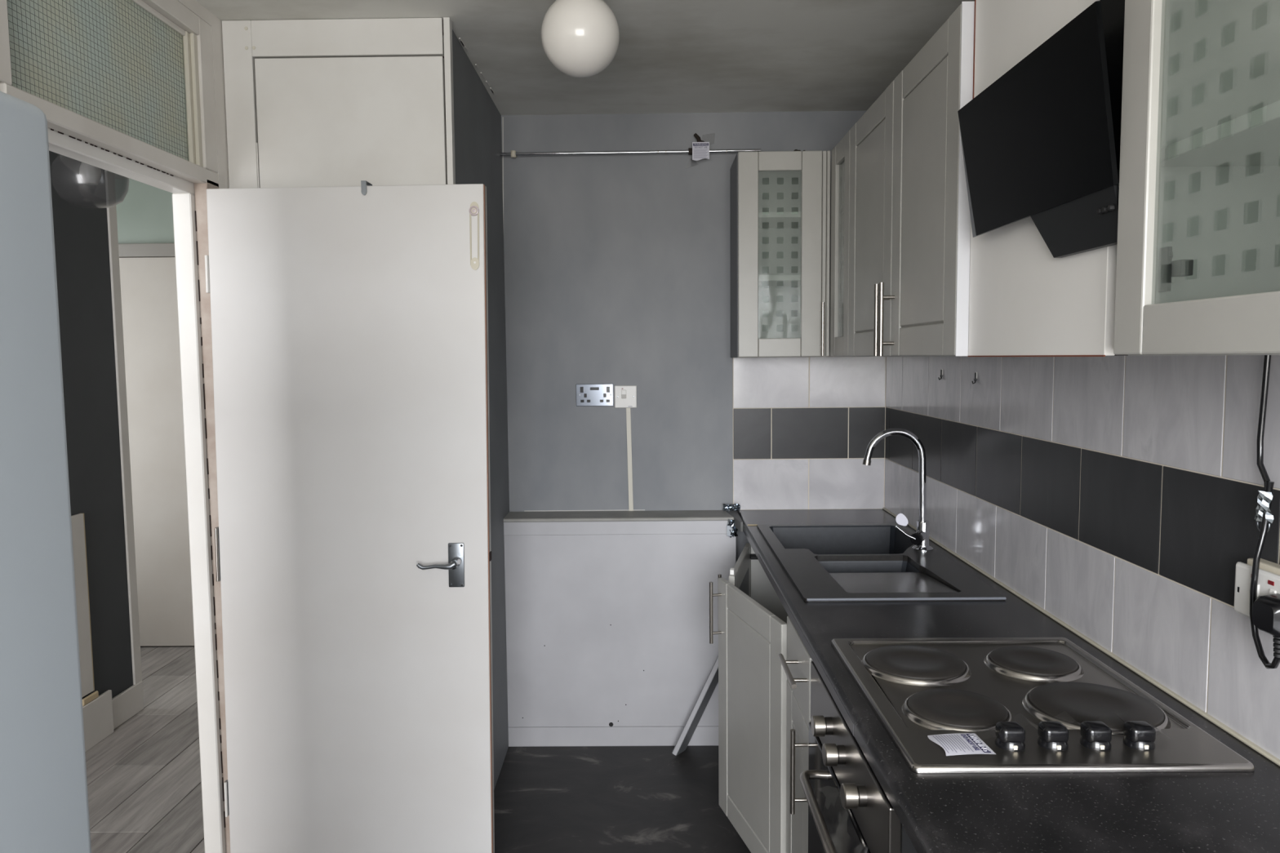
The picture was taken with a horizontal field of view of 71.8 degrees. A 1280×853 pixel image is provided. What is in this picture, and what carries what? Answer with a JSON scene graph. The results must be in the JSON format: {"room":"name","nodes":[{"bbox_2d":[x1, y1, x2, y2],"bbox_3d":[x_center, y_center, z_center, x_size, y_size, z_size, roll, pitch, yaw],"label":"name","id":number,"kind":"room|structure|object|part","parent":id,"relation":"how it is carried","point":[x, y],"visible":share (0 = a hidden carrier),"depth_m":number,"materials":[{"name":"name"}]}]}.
{"room":"kitchen","nodes":[
{"label":"kitchen","id":0,"kind":"room"},
{"bbox_2d":[48,150,143,729],"bbox_3d":[-2.259,0.221,1.104,0.135,2.435,5.322,-1,4,1],"label":"wall","id":1,"kind":"structure","parent":0,"point":[86,239],"depth_m":3.58,"materials":[{"name":"black paint"}]},
{"bbox_2d":[71,513,94,697],"bbox_3d":[-2.169,0.707,3.254,0.016,0.708,0.435,-1,4,1],"label":"panel","id":2,"kind":"object","parent":1,"relation":"attached to","point":[78,534],"visible":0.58,"depth_m":3.43,"materials":[{"name":"beige paint"}]},
{"bbox_2d":[82,689,114,751],"bbox_3d":[-2.151,1.158,3.409,0.014,0.205,0.374,-1,4,1],"label":"box","id":3,"kind":"object","parent":1,"relation":"attached to","point":[98,718],"visible":0.6,"depth_m":3.49,"materials":[{"name":"beige paint"}]},
{"bbox_3d":[-2.176,0.015,3.729,0.010,2.435,0.054,-1,4,1],"label":"corner trim","id":4,"kind":"part","parent":1,"relation":"part of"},
{"bbox_2d":[177,0,229,188],"bbox_3d":[-1.195,0.216,1.032,0.085,2.435,5.200,-1,4,1],"label":"wall","id":5,"kind":"structure","parent":0,"point":[193,6],"depth_m":2.41,"materials":[{"name":"white paint"}]},
{"bbox_2d":[0,0,217,173],"bbox_3d":[-1.187,-0.849,1.972,0.071,0.388,0.840,-1,4,1],"label":"window","id":6,"kind":"structure","parent":5,"relation":"in","point":[142,70],"depth_m":2.03,"materials":[{"name":"beige"}]},
{"bbox_3d":[-1.191,-0.819,1.583,0.071,0.388,0.060,-1,4,1],"label":"frame","id":7,"kind":"part","parent":6,"relation":"part of","materials":[{"name":"white wood"}]},
{"bbox_3d":[-1.189,-1.018,1.954,0.071,0.048,0.712,-1,4,1],"label":"frame","id":8,"kind":"part","parent":6,"relation":"part of","materials":[{"name":"white wood"}]},
{"bbox_3d":[-1.183,-0.879,2.356,0.071,0.388,0.068,-1,4,1],"label":"frame","id":9,"kind":"part","parent":6,"relation":"part of","materials":[{"name":"white wood"}]},
{"bbox_2d":[0,82,230,852],"bbox_3d":[-1.183,0.347,2.065,0.085,2.012,0.840,-1,4,1],"label":"trim","id":10,"kind":"structure","parent":5,"relation":"attached to","point":[72,135],"depth_m":2.37,"materials":[{"name":"paint"}]},
{"bbox_2d":[204,183,494,852],"bbox_3d":[-0.781,0.340,2.391,0.762,1.953,0.101,-1,4,1],"label":"door","id":11,"kind":"structure","parent":5,"relation":"in","point":[349,327],"depth_m":2.40,"materials":[{"name":"white wood"}]},
{"bbox_2d":[360,180,372,195],"bbox_3d":[-0.724,-0.628,2.347,0.014,0.038,0.054,-1,4,1],"label":"hook","id":12,"kind":"object","parent":11,"relation":"attached to","point":[363,183],"visible":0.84,"depth_m":2.32,"materials":[{"name":"silver metal"}]},
{"bbox_3d":[-0.541,0.370,2.350,0.106,0.022,0.020,-1,4,1],"label":"lever","id":13,"kind":"part","parent":11,"relation":"part of","materials":[{"name":"silver metal"}]},
{"bbox_3d":[-0.498,0.376,2.400,0.044,0.122,0.006,-1,4,1],"label":"handle","id":14,"kind":"part","parent":11,"relation":"part of","materials":[{"name":"silver metal"}]},
{"bbox_2d":[85,645,751,852],"bbox_3d":[-1.105,1.414,1.702,4.330,0.060,6.350,-1,4,1],"label":"floor","id":15,"kind":"structure","parent":0,"point":[566,799],"depth_m":3.08,"materials":[{"name":"tile"}]},
{"bbox_2d":[0,91,91,852],"bbox_3d":[-0.738,0.630,0.438,0.603,1.694,0.600,-1,4,1],"label":"freezer","id":16,"kind":"object","parent":15,"relation":"on","point":[44,807],"visible":1,"depth_m":0.64,"materials":[{"name":"grey paint"}]},
{"bbox_2d":[222,17,509,790],"bbox_3d":[-0.818,0.059,3.006,0.626,2.434,0.984,-1,4,1],"label":"tall cabinet","id":17,"kind":"object","parent":15,"relation":"on","point":[379,101],"visible":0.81,"depth_m":2.44,"materials":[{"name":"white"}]},
{"bbox_3d":[-0.804,-1.069,2.440,0.525,0.097,0.030,-1,4,1],"label":"rail","id":18,"kind":"part","parent":17,"relation":"part of","materials":[{"name":"white wood"}]},
{"bbox_3d":[-0.790,0.097,2.525,0.518,2.232,0.020,-1,4,1],"label":"cupboard door","id":19,"kind":"part","parent":17,"relation":"part of","materials":[{"name":"white wood"}]},
{"bbox_3d":[-0.534,0.055,3.018,0.027,2.434,0.954,-1,4,0],"label":"panel","id":20,"kind":"part","parent":17,"relation":"part of","materials":[{"name":"wood"}]},
{"bbox_2d":[671,656,718,755],"bbox_3d":[0.309,0.881,3.326,0.385,0.730,0.097,-1,4,1],"label":"plinth","id":21,"kind":"object","parent":15,"relation":"on","point":[712,681],"visible":0.51,"depth_m":3.30,"materials":[{"name":"grey wood"}]},
{"bbox_2d":[709,543,787,852],"bbox_3d":[0.576,0.856,2.767,0.722,0.856,0.995,-1,4,1],"label":"sink base","id":22,"kind":"object","parent":15,"relation":"on","point":[752,633],"visible":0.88,"depth_m":2.51,"materials":[{"name":"grey wood"}]},
{"bbox_3d":[0.231,0.568,2.702,0.038,0.190,0.011,-2,5,-14],"label":"handle","id":23,"kind":"part","parent":22,"relation":"part of","materials":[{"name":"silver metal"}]},
{"bbox_3d":[0.265,0.561,2.790,0.038,0.190,0.011,0,5,13],"label":"handle","id":24,"kind":"part","parent":22,"relation":"part of","materials":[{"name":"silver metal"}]},
{"bbox_3d":[0.341,0.481,2.991,0.018,0.072,0.342,0,5,13],"label":"rail","id":25,"kind":"part","parent":22,"relation":"part of","materials":[{"name":"wood"}]},
{"bbox_3d":[0.316,1.173,2.543,0.018,0.072,0.342,-2,5,-14],"label":"rail","id":26,"kind":"part","parent":22,"relation":"part of","materials":[{"name":"wood"}]},
{"bbox_3d":[0.312,0.847,2.517,0.017,0.582,0.342,-2,5,-14],"label":"panel","id":27,"kind":"part","parent":22,"relation":"part of","materials":[{"name":"wood"}]},
{"bbox_3d":[0.309,0.520,2.492,0.018,0.072,0.342,-2,5,-14],"label":"rail","id":28,"kind":"part","parent":22,"relation":"part of","materials":[{"name":"wood"}]},
{"bbox_2d":[727,509,1279,852],"bbox_3d":[0.637,0.469,1.936,0.625,0.041,3.140,-1,4,1],"label":"countertop","id":29,"kind":"structure","parent":22,"relation":"on","point":[1101,812],"depth_m":1.25,"materials":[{"name":"laminate"}]},
{"bbox_2d":[722,503,740,511],"bbox_3d":[0.360,0.318,3.466,0.070,0.031,0.021,-1,4,1],"label":"tape","id":30,"kind":"object","parent":29,"relation":"on","point":[736,507],"visible":1,"depth_m":3.46,"materials":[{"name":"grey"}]},
{"bbox_2d":[726,519,737,537],"bbox_3d":[0.349,0.385,3.340,0.044,0.072,0.022,-1,4,1],"label":"tape","id":31,"kind":"object","parent":29,"relation":"hanging from","point":[731,531],"visible":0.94,"depth_m":3.34,"materials":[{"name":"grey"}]},
{"bbox_2d":[756,523,1006,601],"bbox_3d":[0.663,0.476,2.680,0.498,0.182,0.982,-1,4,1],"label":"sink","id":32,"kind":"object","parent":29,"relation":"in","point":[868,562],"visible":0.89,"depth_m":2.60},
{"bbox_3d":[0.675,0.459,2.909,0.443,0.181,0.455,-1,4,1],"label":"bowl","id":33,"kind":"part","parent":32,"relation":"part of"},
{"bbox_3d":[0.661,0.463,2.592,0.278,0.106,0.148,-1,4,1],"label":"half bowl","id":34,"kind":"part","parent":32,"relation":"part of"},
{"bbox_2d":[862,427,933,551],"bbox_3d":[0.795,0.194,2.712,0.219,0.376,0.089,-1,4,1],"label":"mixer tap","id":35,"kind":"object","parent":29,"relation":"on","point":[920,538],"visible":1,"depth_m":2.71,"materials":[{"name":"silver metal"}]},
{"bbox_3d":[0.785,0.150,2.722,0.194,0.292,0.021,-1,4,1],"label":"spout","id":36,"kind":"part","parent":35,"relation":"part of","materials":[{"name":"silver metal"}]},
{"bbox_3d":[0.811,0.325,2.694,0.065,0.046,0.012,0,4,6],"label":"lever","id":37,"kind":"part","parent":35,"relation":"part of","materials":[{"name":"silver metal"}]},
{"bbox_2d":[831,637,1254,773],"bbox_3d":[0.648,0.457,1.576,0.497,0.043,0.592,-1,4,1],"label":"cooktop","id":38,"kind":"object","parent":29,"relation":"in","point":[917,689],"visible":1,"depth_m":1.47,"materials":[{"name":"grey metal"}]},
{"bbox_2d":[927,733,995,755],"bbox_3d":[0.489,0.485,1.352,0.080,0.004,0.074,-1,4,-3],"label":"warning label","id":39,"kind":"object","parent":38,"relation":"on","point":[961,744],"visible":1,"depth_m":1.35,"materials":[{"name":"white paper"}]},
{"bbox_2d":[933,734,973,753],"bbox_3d":[0.478,0.484,1.352,0.039,0.003,0.062,-1,4,-3],"label":"print","id":40,"kind":"object","parent":39,"relation":"on","point":[951,744],"depth_m":1.35,"materials":[{"name":"grey paper"}]},
{"bbox_3d":[0.566,0.481,1.352,0.043,0.012,0.043,-1,4,1],"label":"knob","id":41,"kind":"part","parent":38,"relation":"part of","materials":[{"name":"black plastic"}]},
{"bbox_2d":[851,643,1184,730],"bbox_3d":[0.654,0.472,1.615,0.449,0.001,0.464,-1,4,1],"label":"hot plate","id":42,"kind":"object","parent":38,"relation":"on","point":[1009,691],"depth_m":1.63,"materials":[{"name":"silver metal"}]},
{"bbox_3d":[0.631,0.480,1.351,0.043,0.012,0.043,-1,4,1],"label":"knob","id":43,"kind":"part","parent":38,"relation":"part of","materials":[{"name":"black plastic"}]},
{"bbox_3d":[0.696,0.480,1.351,0.043,0.012,0.043,-1,4,1],"label":"knob","id":44,"kind":"part","parent":38,"relation":"part of","materials":[{"name":"black plastic"}]},
{"bbox_2d":[1022,714,1171,739],"bbox_3d":[0.671,0.466,1.377,0.295,0.032,0.043,-1,4,1],"label":"print","id":45,"kind":"object","parent":38,"relation":"on","point":[1035,726],"visible":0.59,"depth_m":1.38},
{"bbox_3d":[0.761,0.479,1.350,0.043,0.012,0.043,-1,4,1],"label":"knob","id":46,"kind":"part","parent":38,"relation":"part of","materials":[{"name":"black plastic"}]},
{"bbox_2d":[777,615,813,852],"bbox_3d":[0.632,0.907,2.106,0.597,0.856,0.325,-1,4,1],"label":"base cabinet","id":47,"kind":"object","parent":15,"relation":"on","point":[797,668],"visible":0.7,"depth_m":2.07,"materials":[{"name":"grey wood"}]},
{"bbox_3d":[0.349,0.556,2.017,0.040,0.011,0.198,-1,4,1],"label":"handle","id":48,"kind":"part","parent":47,"relation":"part of","materials":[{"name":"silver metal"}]},
{"bbox_3d":[0.383,0.948,2.113,0.017,0.442,0.161,-1,4,1],"label":"panel","id":49,"kind":"part","parent":47,"relation":"part of","materials":[{"name":"wood"}]},
{"bbox_3d":[0.381,0.691,2.093,0.018,0.072,0.161,-1,4,1],"label":"rail","id":50,"kind":"part","parent":47,"relation":"part of","materials":[{"name":"wood"}]},
{"bbox_3d":[0.352,0.766,1.961,0.038,0.191,0.012,-1,4,1],"label":"handle","id":51,"kind":"part","parent":47,"relation":"part of","materials":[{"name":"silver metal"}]},
{"bbox_3d":[0.380,0.571,2.084,0.019,0.162,0.318,-1,4,1],"label":"drawer","id":52,"kind":"part","parent":47,"relation":"part of","materials":[{"name":"wood"}]},
{"bbox_2d":[800,661,917,852],"bbox_3d":[0.616,0.899,1.622,0.618,0.746,0.626,-1,4,1],"label":"oven","id":53,"kind":"object","parent":15,"relation":"on","point":[850,811],"visible":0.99,"depth_m":1.56,"materials":[{"name":"black"}]},
{"bbox_3d":[0.334,0.691,1.525,0.060,0.019,0.402,-1,4,1],"label":"handle","id":54,"kind":"part","parent":53,"relation":"part of","materials":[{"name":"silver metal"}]},
{"bbox_3d":[0.358,0.573,1.691,0.015,0.033,0.033,-1,4,1],"label":"knob","id":55,"kind":"part","parent":53,"relation":"part of","materials":[{"name":"silver metal"}]},
{"bbox_3d":[0.377,0.966,1.630,0.024,0.608,0.622,-1,4,1],"label":"oven door","id":56,"kind":"part","parent":53,"relation":"part of","materials":[{"name":"clear glass"}]},
{"bbox_3d":[0.357,0.587,1.582,0.015,0.033,0.033,-1,4,1],"label":"knob","id":57,"kind":"part","parent":53,"relation":"part of","materials":[{"name":"silver metal"}]},
{"bbox_3d":[0.356,0.597,1.429,0.015,0.033,0.033,-1,4,1],"label":"knob","id":58,"kind":"part","parent":53,"relation":"part of","materials":[{"name":"silver metal"}]},
{"bbox_2d":[114,0,974,178],"bbox_3d":[-1.129,-1.083,1.506,4.330,0.080,6.350,-1,4,1],"label":"ceiling","id":59,"kind":"structure","parent":0,"point":[671,55],"depth_m":2.67,"materials":[{"name":"paint"}]},
{"bbox_2d":[50,154,129,208],"bbox_3d":[-1.688,-0.902,2.705,0.207,0.457,0.207,-1,4,1],"label":"globe pendant","id":60,"kind":"object","parent":59,"relation":"hanging from","point":[91,175],"visible":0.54,"depth_m":2.70,"materials":[{"name":"clear glass"}]},
{"bbox_3d":[-1.686,-0.786,2.714,0.060,0.090,0.060,-1,4,1],"label":"bulb","id":61,"kind":"part","parent":60,"relation":"part of","materials":[{"name":"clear glass"}]},
{"bbox_2d":[541,0,619,77],"bbox_3d":[-0.144,-0.975,2.132,0.189,0.252,0.189,-1,4,1],"label":"globe ceiling light","id":62,"kind":"object","parent":59,"relation":"attached to","point":[580,38],"visible":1,"depth_m":2.07,"materials":[{"name":"white glass"}]},
{"bbox_2d":[458,37,886,563],"bbox_3d":[0.173,0.039,3.135,1.780,2.435,0.947,-1,4,1],"label":"wall","id":63,"kind":"structure","parent":0,"point":[617,267],"depth_m":3.46,"materials":[{"name":"grey paint"}]},
{"bbox_2d":[576,383,613,406],"bbox_3d":[-0.178,-0.123,3.474,0.147,0.087,0.008,0,4,2],"label":"double socket","id":64,"kind":"object","parent":63,"relation":"attached to","point":[587,394],"visible":1,"depth_m":3.47,"materials":[{"name":"silver metal"}]},
{"bbox_2d":[503,510,735,746],"bbox_3d":[-0.084,0.787,3.470,0.915,0.895,0.161,-1,4,1],"label":"panel","id":65,"kind":"object","parent":63,"relation":"attached to","point":[607,612],"depth_m":3.39,"materials":[{"name":"white"}]},
{"bbox_3d":[-0.091,0.386,3.364,0.910,0.051,0.005,-1,4,1],"label":"rail","id":66,"kind":"part","parent":65,"relation":"part of","materials":[{"name":"white wood"}]},
{"bbox_2d":[621,394,626,398],"bbox_3d":[-0.063,-0.118,3.465,0.019,0.016,0.002,-1,4,1],"label":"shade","id":67,"kind":"object","parent":63,"relation":"attached to","point":[623,396],"depth_m":3.46,"materials":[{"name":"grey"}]},
{"bbox_2d":[614,385,636,408],"bbox_3d":[-0.056,-0.117,3.471,0.087,0.088,0.014,-1,4,1],"label":"switch","id":68,"kind":"object","parent":63,"relation":"attached to","point":[625,396],"visible":1,"depth_m":3.47,"materials":[{"name":"white plastic"}]},
{"bbox_2d":[626,408,633,511],"bbox_3d":[-0.041,0.130,3.492,0.024,0.408,0.012,-1,4,1],"label":"cable trunking","id":69,"kind":"object","parent":63,"relation":"attached to","point":[628,410],"visible":1,"depth_m":3.49,"materials":[{"name":"beige plastic"}]},
{"bbox_2d":[500,148,760,158],"bbox_3d":[-0.035,-1.043,3.381,0.989,0.024,0.051,-1,4,1],"label":"pipe","id":70,"kind":"object","parent":63,"relation":"attached to","point":[513,153],"visible":0.98,"depth_m":3.36,"materials":[{"name":"silver metal"}]},
{"bbox_2d":[688,133,704,155],"bbox_3d":[0.218,-1.075,3.361,0.068,0.081,0.025,-1,4,1],"label":"gas valve","id":71,"kind":"object","parent":70,"relation":"attached to","point":[697,137],"visible":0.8,"depth_m":3.36,"materials":[{"name":"black"}]},
{"bbox_3d":[0.228,-1.083,3.362,0.048,0.064,0.020,-1,4,1],"label":"lever","id":72,"kind":"part","parent":71,"relation":"part of","materials":[{"name":"black metal"}]},
{"bbox_2d":[692,142,709,160],"bbox_3d":[0.229,-1.036,3.331,0.064,0.069,0.004,-1,4,1],"label":"tag","id":73,"kind":"object","parent":70,"relation":"hanging from","point":[700,150],"visible":1,"depth_m":3.33,"materials":[{"name":"white paper"}]},
{"bbox_2d":[693,151,707,158],"bbox_3d":[0.229,-1.027,3.331,0.054,0.033,0.002,0,4,2],"label":"print","id":74,"kind":"object","parent":73,"relation":"attached to","point":[697,154],"depth_m":3.33,"materials":[{"name":"grey paper"}]},
{"bbox_2d":[729,150,831,357],"bbox_3d":[0.512,-0.620,3.269,0.326,0.724,0.328,-1,4,1],"label":"wall cabinet","id":75,"kind":"object","parent":63,"relation":"attached to","point":[780,201],"depth_m":3.16,"materials":[{"name":"grey"}]},
{"bbox_3d":[0.350,-0.620,3.299,0.003,0.724,0.271,-1,4,1],"label":"panel","id":76,"kind":"part","parent":75,"relation":"part of","materials":[{"name":"grey wood"}]},
{"bbox_2d":[758,275,800,286],"bbox_3d":[0.514,-0.543,3.299,0.288,0.019,0.259,-1,4,1],"label":"shelf","id":77,"kind":"object","parent":75,"relation":"attached to","point":[763,280],"depth_m":3.19,"materials":[{"name":"white plastic"}]},
{"bbox_2d":[758,211,800,227],"bbox_3d":[0.512,-0.765,3.282,0.288,0.019,0.259,-1,4,1],"label":"shelf","id":78,"kind":"object","parent":75,"relation":"attached to","point":[789,219],"depth_m":3.21,"materials":[{"name":"white plastic"}]},
{"bbox_3d":[0.500,-0.283,3.175,0.152,0.066,0.018,-1,4,1],"label":"rail","id":79,"kind":"part","parent":75,"relation":"part of","materials":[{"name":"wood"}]},
{"bbox_3d":[0.494,-0.937,3.123,0.152,0.066,0.018,-1,4,1],"label":"rail","id":80,"kind":"part","parent":75,"relation":"part of","materials":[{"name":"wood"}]},
{"bbox_3d":[0.647,-0.346,3.142,0.011,0.188,0.034,-1,4,1],"label":"handle","id":81,"kind":"part","parent":75,"relation":"part of","materials":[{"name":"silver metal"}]},
{"bbox_3d":[0.660,-0.611,3.147,0.027,0.722,0.023,-1,4,1],"label":"corner post","id":82,"kind":"part","parent":75,"relation":"part of","materials":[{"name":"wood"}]},
{"bbox_2d":[882,355,1279,766],"bbox_3d":[0.995,0.202,0.948,0.130,2.435,5.077,-1,4,1],"label":"wall","id":83,"kind":"structure","parent":0,"point":[1115,497],"depth_m":1.74,"materials":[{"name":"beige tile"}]},
{"bbox_2d":[830,0,974,356],"bbox_3d":[0.788,-0.561,2.484,0.320,0.724,1.298,-1,4,1],"label":"wall cabinet","id":84,"kind":"object","parent":83,"relation":"attached to","point":[930,295],"depth_m":2.19,"materials":[{"name":"grey wood"}]},
{"bbox_3d":[0.686,-0.273,3.016,0.018,0.066,0.139,-1,4,1],"label":"rail","id":85,"kind":"part","parent":84,"relation":"part of","materials":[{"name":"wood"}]},
{"bbox_3d":[0.680,-0.926,2.965,0.018,0.066,0.139,-1,4,1],"label":"rail","id":86,"kind":"part","parent":84,"relation":"part of","materials":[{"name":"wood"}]},
{"bbox_2d":[840,271,844,278],"bbox_3d":[0.825,-0.522,2.995,0.241,0.018,0.250,-1,4,1],"label":"shelf","id":87,"kind":"object","parent":84,"relation":"attached to","point":[842,273],"depth_m":3.09,"materials":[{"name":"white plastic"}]},
{"bbox_2d":[840,207,844,214],"bbox_3d":[0.822,-0.744,2.978,0.241,0.018,0.250,-1,4,1],"label":"shelf","id":88,"kind":"object","parent":84,"relation":"attached to","point":[842,208],"depth_m":3.08,"materials":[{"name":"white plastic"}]},
{"bbox_3d":[0.682,-0.245,2.621,0.018,0.072,0.343,-1,4,1],"label":"rail","id":89,"kind":"part","parent":84,"relation":"part of","materials":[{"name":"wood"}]},
{"bbox_3d":[0.679,-0.569,2.595,0.017,0.576,0.343,-1,4,1],"label":"panel","id":90,"kind":"part","parent":84,"relation":"part of","materials":[{"name":"wood"}]},
{"bbox_3d":[0.676,-0.892,2.570,0.018,0.072,0.343,-1,4,1],"label":"rail","id":91,"kind":"part","parent":84,"relation":"part of","materials":[{"name":"wood"}]},
{"bbox_3d":[0.650,-0.287,2.381,0.040,0.192,0.012,-1,4,1],"label":"handle","id":92,"kind":"part","parent":84,"relation":"part of","materials":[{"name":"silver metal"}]},
{"bbox_3d":[0.649,-0.283,2.331,0.040,0.192,0.012,-1,4,1],"label":"handle","id":93,"kind":"part","parent":84,"relation":"part of","materials":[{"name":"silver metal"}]},
{"bbox_3d":[0.677,-0.205,2.117,0.018,0.072,0.343,-1,4,1],"label":"rail","id":94,"kind":"part","parent":84,"relation":"part of","materials":[{"name":"wood"}]},
{"bbox_3d":[0.674,-0.529,2.092,0.017,0.576,0.343,-1,4,1],"label":"panel","id":95,"kind":"part","parent":84,"relation":"part of","materials":[{"name":"wood"}]},
{"bbox_3d":[0.671,-0.853,2.067,0.018,0.072,0.343,-1,4,1],"label":"rail","id":96,"kind":"part","parent":84,"relation":"part of","materials":[{"name":"wood"}]},
{"bbox_2d":[968,0,1119,356],"bbox_3d":[0.698,-0.503,1.522,0.028,0.764,0.628,-1,4,1],"label":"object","id":97,"kind":"object","parent":84,"relation":"attached to","point":[1024,300],"visible":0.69,"depth_m":1.57,"materials":[{"name":"beige paint"}]},
{"bbox_2d":[957,0,1124,257],"bbox_3d":[0.650,-0.648,1.459,0.064,0.743,0.537,-1,4,1],"label":"hood","id":98,"kind":"object","parent":97,"relation":"attached to","point":[1042,141],"visible":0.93,"depth_m":1.36,"materials":[{"name":"black glass"}]},
{"bbox_2d":[937,368,942,380],"bbox_3d":[0.947,-0.164,2.791,0.014,0.035,0.025,-1,4,1],"label":"hook","id":99,"kind":"object","parent":83,"relation":"attached to","point":[941,370],"visible":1,"depth_m":2.79,"materials":[{"name":"silver metal"}]},
{"bbox_2d":[971,372,977,384],"bbox_3d":[0.944,-0.137,2.500,0.014,0.035,0.025,-1,4,1],"label":"hook","id":100,"kind":"object","parent":83,"relation":"attached to","point":[975,373],"visible":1,"depth_m":2.50,"materials":[{"name":"silver metal"}]},
{"bbox_2d":[1113,0,1279,355],"bbox_3d":[0.793,-0.437,0.904,0.280,0.724,0.604,-1,4,1],"label":"wall cabinet","id":101,"kind":"object","parent":83,"relation":"attached to","point":[1197,272],"depth_m":1.19,"materials":[{"name":"grey"}]},
{"bbox_3d":[0.677,-0.203,1.141,0.006,0.057,0.020,-1,4,1],"label":"hinge plate","id":102,"kind":"part","parent":101,"relation":"part of","materials":[{"name":"black metal"}]},
{"bbox_3d":[0.666,-0.109,0.931,0.018,0.065,0.462,-1,4,1],"label":"rail","id":103,"kind":"part","parent":101,"relation":"part of","materials":[{"name":"wood"}]},
{"bbox_2d":[1160,100,1279,166],"bbox_3d":[0.804,-0.339,0.911,0.241,0.018,0.570,-1,4,1],"label":"shelf","id":104,"kind":"object","parent":101,"relation":"attached to","point":[1251,139],"depth_m":1.09,"materials":[{"name":"clear glass"}]},
{"bbox_2d":[1234,558,1279,617],"bbox_3d":[0.925,0.247,1.282,0.033,0.086,0.155,-1,4,1],"label":"wall socket","id":105,"kind":"object","parent":83,"relation":"attached to","point":[1268,578],"visible":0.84,"depth_m":1.32,"materials":[{"name":"beige plastic"}]},
{"bbox_2d":[1249,355,1279,669],"bbox_3d":[0.899,0.122,1.268,0.045,0.449,0.134,0,5,12],"label":"power cord","id":106,"kind":"object","parent":105,"relation":"attached to","point":[1264,611],"visible":0.98,"depth_m":1.29,"materials":[{"name":"black plastic"}]},
{"bbox_2d":[1253,480,1274,532],"bbox_3d":[0.918,0.119,1.303,0.015,0.078,0.034,-1,5,-12],"label":"hook","id":107,"kind":"object","parent":83,"relation":"attached to","point":[1264,498],"visible":1,"depth_m":1.30,"materials":[{"name":"silver metal"}]},
{"bbox_3d":[0.922,0.091,1.295,0.011,0.023,0.011,-5,6,-44],"label":"knob","id":108,"kind":"part","parent":107,"relation":"part of","materials":[{"name":"black plastic"}]},
{"bbox_3d":[-2.215,0.186,1.541,2.135,2.435,6.400,-1,4,1],"label":"wall","id":109,"kind":"structure","parent":0,"visible":0},
{"bbox_2d":[115,178,194,646],"bbox_3d":[-2.327,-0.050,4.590,0.850,2.433,0.044,-1,4,1],"label":"door","id":110,"kind":"structure","parent":109,"relation":"in","point":[144,217],"depth_m":4.57,"materials":[{"name":"paint"}]},
{"bbox_3d":[-2.337,-1.101,4.521,0.830,0.326,0.019,-1,4,1],"label":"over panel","id":111,"kind":"part","parent":110,"relation":"part of","materials":[{"name":"glass"}]}
]}

